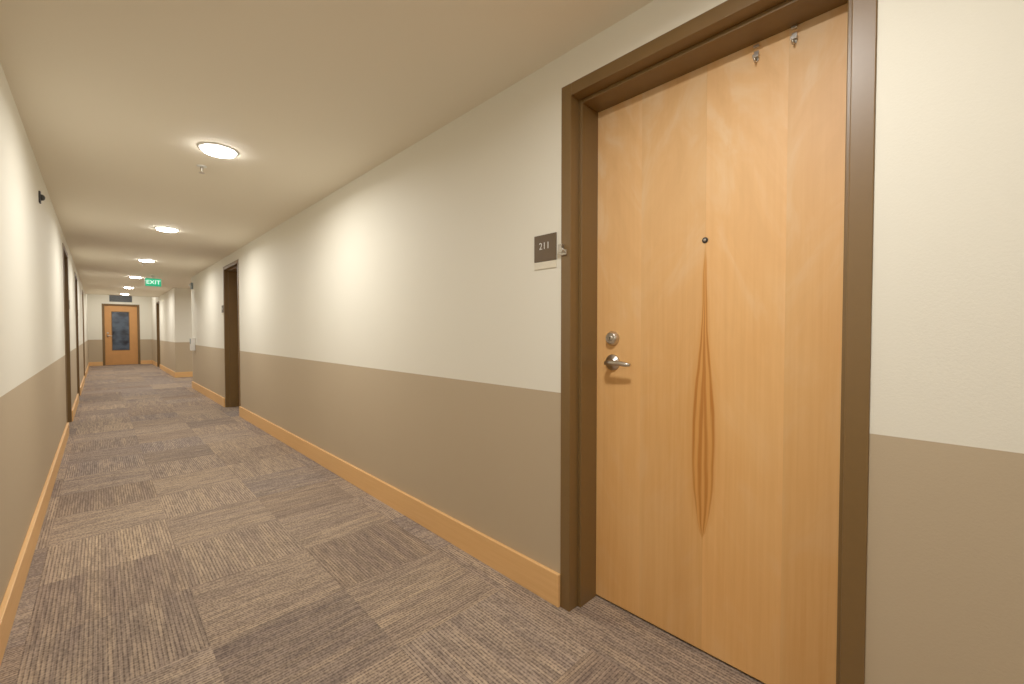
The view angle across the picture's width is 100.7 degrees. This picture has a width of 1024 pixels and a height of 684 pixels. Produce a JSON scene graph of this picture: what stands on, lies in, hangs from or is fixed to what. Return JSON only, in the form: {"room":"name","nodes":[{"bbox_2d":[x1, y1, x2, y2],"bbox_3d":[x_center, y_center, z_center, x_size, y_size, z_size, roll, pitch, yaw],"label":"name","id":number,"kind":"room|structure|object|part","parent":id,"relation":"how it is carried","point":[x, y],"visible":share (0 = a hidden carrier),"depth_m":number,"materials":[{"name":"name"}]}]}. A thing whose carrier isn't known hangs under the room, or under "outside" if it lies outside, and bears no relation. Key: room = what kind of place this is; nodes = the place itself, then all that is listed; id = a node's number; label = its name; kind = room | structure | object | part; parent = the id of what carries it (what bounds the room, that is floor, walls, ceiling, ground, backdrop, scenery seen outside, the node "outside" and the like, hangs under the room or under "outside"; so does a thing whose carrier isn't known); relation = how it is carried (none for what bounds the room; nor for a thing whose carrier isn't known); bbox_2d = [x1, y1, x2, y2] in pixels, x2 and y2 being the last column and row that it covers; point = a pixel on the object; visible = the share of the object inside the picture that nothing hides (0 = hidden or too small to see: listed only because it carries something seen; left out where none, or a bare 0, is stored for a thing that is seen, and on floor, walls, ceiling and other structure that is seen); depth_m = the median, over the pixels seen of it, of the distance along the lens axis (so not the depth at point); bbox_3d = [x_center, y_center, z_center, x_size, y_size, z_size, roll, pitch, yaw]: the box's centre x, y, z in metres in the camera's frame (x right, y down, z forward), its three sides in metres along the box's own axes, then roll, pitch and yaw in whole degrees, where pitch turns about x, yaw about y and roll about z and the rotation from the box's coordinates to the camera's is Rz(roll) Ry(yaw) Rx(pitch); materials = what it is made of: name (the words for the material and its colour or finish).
{"room":"apartment building corridor","nodes":[
{"label":"apartment building corridor","id":0,"kind":"room"},
{"bbox_2d":[0,63,88,605],"bbox_3d":[-6.115,-0.359,5.694,0.250,2.800,24.700,-1,2,-44],"label":"wall","id":1,"kind":"structure","parent":0,"point":[33,414],"depth_m":2.30,"materials":[{"name":"paint"}]},
{"bbox_2d":[38,191,44,203],"bbox_3d":[-3.244,-0.997,2.926,0.030,0.080,0.050,-1,2,-44],"label":"sensor","id":2,"kind":"object","parent":1,"relation":"attached to","point":[41,197],"visible":1,"depth_m":2.91,"materials":[{"name":"black plastic"}]},
{"bbox_2d":[0,363,89,665],"bbox_3d":[-6.019,0.968,5.817,0.018,0.140,24.700,-1,2,-44],"label":"baseboard","id":3,"kind":"structure","parent":1,"relation":"attached to","point":[11,599],"depth_m":2.08,"materials":[{"name":"brown wood"}]},
{"bbox_2d":[62,243,71,422],"bbox_3d":[-5.519,-0.038,5.095,0.251,2.184,1.000,-1,2,-44],"label":"frame","id":4,"kind":"object","parent":1,"relation":"attached to","point":[65,255],"visible":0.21,"depth_m":5.49,"materials":[{"name":"brown wood"}]},
{"bbox_2d":[74,272,79,395],"bbox_3d":[-7.750,-0.090,7.389,0.251,2.184,1.000,-1,2,-44],"label":"frame","id":5,"kind":"object","parent":1,"relation":"attached to","point":[76,289],"visible":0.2,"depth_m":7.78,"materials":[{"name":"brown wood"}]},
{"bbox_2d":[82,290,84,375],"bbox_3d":[-10.608,-0.156,10.327,0.251,2.184,1.000,-1,2,-44],"label":"frame","id":6,"kind":"object","parent":1,"relation":"attached to","point":[82,290],"visible":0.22,"depth_m":10.72,"materials":[{"name":"brown wood"}]},
{"bbox_2d":[87,294,151,361],"bbox_3d":[-14.121,-0.577,15.307,2.180,2.800,0.250,-1,2,-44],"label":"wall","id":7,"kind":"structure","parent":0,"point":[94,301],"depth_m":14.88,"materials":[{"name":"paint"}]},
{"bbox_2d":[109,295,131,301],"bbox_3d":[-14.022,-1.575,15.198,0.600,0.280,0.012,-1,2,-44],"label":"air vent","id":8,"kind":"object","parent":7,"relation":"in","point":[112,298],"visible":0.81,"depth_m":15.18,"materials":[{"name":"metal"}]},
{"bbox_2d":[89,360,151,365],"bbox_3d":[-14.027,0.754,15.242,1.644,0.140,0.018,-1,2,-44],"label":"baseboard","id":9,"kind":"structure","parent":7,"relation":"attached to","point":[142,361],"depth_m":14.87,"materials":[{"name":"brown wood"}]},
{"bbox_2d":[104,305,137,364],"bbox_3d":[-14.077,-0.246,15.285,0.894,2.123,0.044,-1,2,-44],"label":"slab","id":10,"kind":"object","parent":7,"relation":"attached to","point":[120,357],"visible":1,"depth_m":15.29,"materials":[{"name":"brown wood"}]},
{"bbox_2d":[111,311,129,350],"bbox_3d":[-14.089,-0.396,15.265,0.480,1.400,0.050,-1,2,-44],"label":"window frame","id":11,"kind":"structure","parent":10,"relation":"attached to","point":[111,311],"depth_m":15.14,"materials":[{"name":"brown wood"}]},
{"bbox_2d":[102,303,140,365],"bbox_3d":[-14.110,-0.270,15.317,1.000,2.184,0.251,-1,2,-44],"label":"frame","id":12,"kind":"object","parent":7,"relation":"attached to","point":[138,307],"visible":0.92,"depth_m":15.18,"materials":[{"name":"brown wood"}]},
{"bbox_2d":[112,312,128,349],"bbox_3d":[-14.091,-0.396,15.267,0.440,1.360,0.008,-1,2,-44],"label":"glass","id":13,"kind":"object","parent":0,"point":[120,320],"depth_m":15.26,"materials":[{"name":"grey glass"}]},
{"bbox_2d":[186,288,192,371],"bbox_3d":[-6.458,-0.483,11.148,3.005,2.800,3.300,-1,2,-44],"label":"wall","id":14,"kind":"structure","parent":0,"point":[188,291],"depth_m":11.14,"materials":[{"name":"paint"}]},
{"bbox_2d":[0,0,653,296],"bbox_3d":[-4.523,-1.608,7.388,4.935,0.580,24.950,-1,2,-44],"label":"ceiling","id":15,"kind":"structure","parent":0,"point":[115,100],"depth_m":2.07,"materials":[{"name":"paint"}]},
{"bbox_2d":[138,259,154,261],"bbox_3d":[-5.821,-1.291,6.754,0.216,0.025,0.216,-1,2,-44],"label":"recessed light","id":16,"kind":"object","parent":15,"relation":"in","point":[143,260],"depth_m":6.70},
{"bbox_2d":[145,276,161,286],"bbox_3d":[-7.304,-1.236,8.633,0.260,0.220,0.100,-1,2,-44],"label":"exit sign","id":17,"kind":"object","parent":15,"relation":"hanging from","point":[151,282],"visible":1,"depth_m":8.62,"materials":[{"name":"green plastic"}]},
{"bbox_2d":[154,226,178,231],"bbox_3d":[-3.834,-1.244,4.712,0.216,0.025,0.216,-1,2,-44],"label":"recessed light","id":18,"kind":"object","parent":15,"relation":"in","point":[166,229],"depth_m":4.66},
{"bbox_2d":[196,164,206,173],"bbox_3d":[-2.147,-1.193,2.935,0.060,0.048,0.060,-1,2,-44],"label":"sprinkler","id":19,"kind":"object","parent":15,"relation":"attached to","point":[198,165],"visible":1,"depth_m":2.93,"materials":[{"name":"white metal"}]},
{"bbox_2d":[197,142,238,157],"bbox_3d":[-1.847,-1.198,2.669,0.216,0.025,0.216,-1,2,-44],"label":"recessed light","id":20,"kind":"object","parent":15,"relation":"in","point":[211,148],"depth_m":2.63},
{"bbox_2d":[152,360,559,606],"bbox_3d":[-3.751,0.918,8.023,3.023,0.140,24.700,-1,2,-44],"label":"baseboard","id":21,"kind":"structure","parent":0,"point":[539,579],"depth_m":2.51,"materials":[{"name":"brown wood"}]},
{"bbox_2d":[0,364,764,683],"bbox_3d":[-5.230,1.051,7.459,6.435,0.100,26.450,-1,2,-44],"label":"floor","id":22,"kind":"structure","parent":0,"point":[180,541],"depth_m":1.95,"materials":[{"name":"carpet"}]},
{"bbox_2d":[558,244,566,255],"bbox_3d":[0.209,-0.383,1.758,0.016,0.046,0.038,-1,2,-44],"label":"doorbell","id":23,"kind":"object","parent":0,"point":[559,245],"visible":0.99,"depth_m":1.75,"materials":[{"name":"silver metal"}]},
{"bbox_2d":[151,0,1023,683],"bbox_3d":[-4.732,-0.390,7.039,0.250,2.800,24.700,-1,2,-44],"label":"wall","id":24,"kind":"structure","parent":0,"point":[402,325],"depth_m":1.78,"materials":[{"name":"paint"}]},
{"bbox_2d":[156,301,159,366],"bbox_3d":[-11.637,-0.243,14.138,0.251,2.184,1.000,-1,2,-44],"label":"frame","id":25,"kind":"object","parent":24,"relation":"attached to","point":[157,303],"visible":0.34,"depth_m":14.39,"materials":[{"name":"brown metal"}]},
{"bbox_2d":[190,338,194,350],"bbox_3d":[-6.535,0.043,8.671,0.074,0.260,0.160,-1,2,-44],"label":"box","id":26,"kind":"object","parent":24,"relation":"attached to","point":[192,340],"visible":1,"depth_m":8.62,"materials":[{"name":"white plastic"}]},
{"bbox_2d":[223,259,240,406],"bbox_3d":[-4.052,-0.066,6.340,0.251,2.184,1.000,-1,2,-44],"label":"frame","id":27,"kind":"object","parent":24,"relation":"attached to","point":[230,271],"visible":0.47,"depth_m":6.61,"materials":[{"name":"brown wood"}]},
{"bbox_2d":[237,285,238,390],"bbox_3d":[-4.003,-0.044,6.388,0.044,2.123,0.894,-1,2,-44],"label":"slab","id":28,"kind":"object","parent":24,"relation":"attached to","point":[237,285],"visible":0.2,"depth_m":6.67,"materials":[{"name":"brown wood"}]},
{"bbox_2d":[534,232,556,269],"bbox_3d":[0.144,-0.392,1.840,0.007,0.147,0.125,-1,2,-44],"label":"number sign","id":29,"kind":"object","parent":24,"relation":"attached to","point":[545,246],"visible":1,"depth_m":1.83,"materials":[{"name":"brown plastic"}]},
{"bbox_2d":[560,0,877,683],"bbox_3d":[0.643,0.044,1.512,0.251,2.184,1.000,-1,2,-44],"label":"frame","id":30,"kind":"object","parent":24,"relation":"attached to","point":[732,26],"visible":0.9,"depth_m":1.38,"materials":[{"name":"brown wood"}]},
{"bbox_2d":[596,3,847,683],"bbox_3d":[0.692,0.065,1.561,0.044,2.123,0.894,-1,2,-44],"label":"door","id":31,"kind":"structure","parent":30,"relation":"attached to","point":[718,467],"depth_m":1.46,"materials":[{"name":"brown wood"}]},
{"bbox_2d":[606,331,618,344],"bbox_3d":[0.420,-0.016,1.790,0.024,0.060,0.060,-1,2,-44],"label":"deadbolt","id":32,"kind":"object","parent":31,"relation":"attached to","point":[615,336],"visible":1,"depth_m":1.78,"materials":[{"name":"silver metal"}]},
{"bbox_2d":[606,354,619,369],"bbox_3d":[0.413,0.086,1.785,0.045,0.068,0.068,-1,2,-44],"label":"rose","id":33,"kind":"object","parent":31,"relation":"attached to","point":[612,356],"visible":0.59,"depth_m":1.79,"materials":[{"name":"silver metal"}]},
{"bbox_2d":[604,24,797,366],"bbox_3d":[0.630,-0.439,1.535,0.661,1.085,0.036,1,2,42],"label":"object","id":34,"kind":"structure","parent":31,"relation":"attached to","point":[606,362],"depth_m":1.70,"materials":[{"name":"silver metal"}]},
{"bbox_3d":[0.426,0.086,1.725,0.033,0.025,0.121,-1,2,-44],"label":"lever handle","id":35,"kind":"part","parent":34,"relation":"part of","materials":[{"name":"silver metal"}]},
{"bbox_2d":[752,50,759,62],"bbox_3d":[0.798,-0.937,1.387,0.014,0.034,0.018,-1,2,-44],"label":"clip","id":36,"kind":"object","parent":31,"relation":"attached to","point":[756,55],"visible":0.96,"depth_m":1.39,"materials":[{"name":"silver metal"}]},
{"bbox_2d":[790,32,797,44],"bbox_3d":[0.872,-0.942,1.311,0.014,0.034,0.018,-1,2,-44],"label":"clip","id":37,"kind":"object","parent":31,"relation":"attached to","point":[794,36],"visible":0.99,"depth_m":1.31,"materials":[{"name":"silver metal"}]}
]}

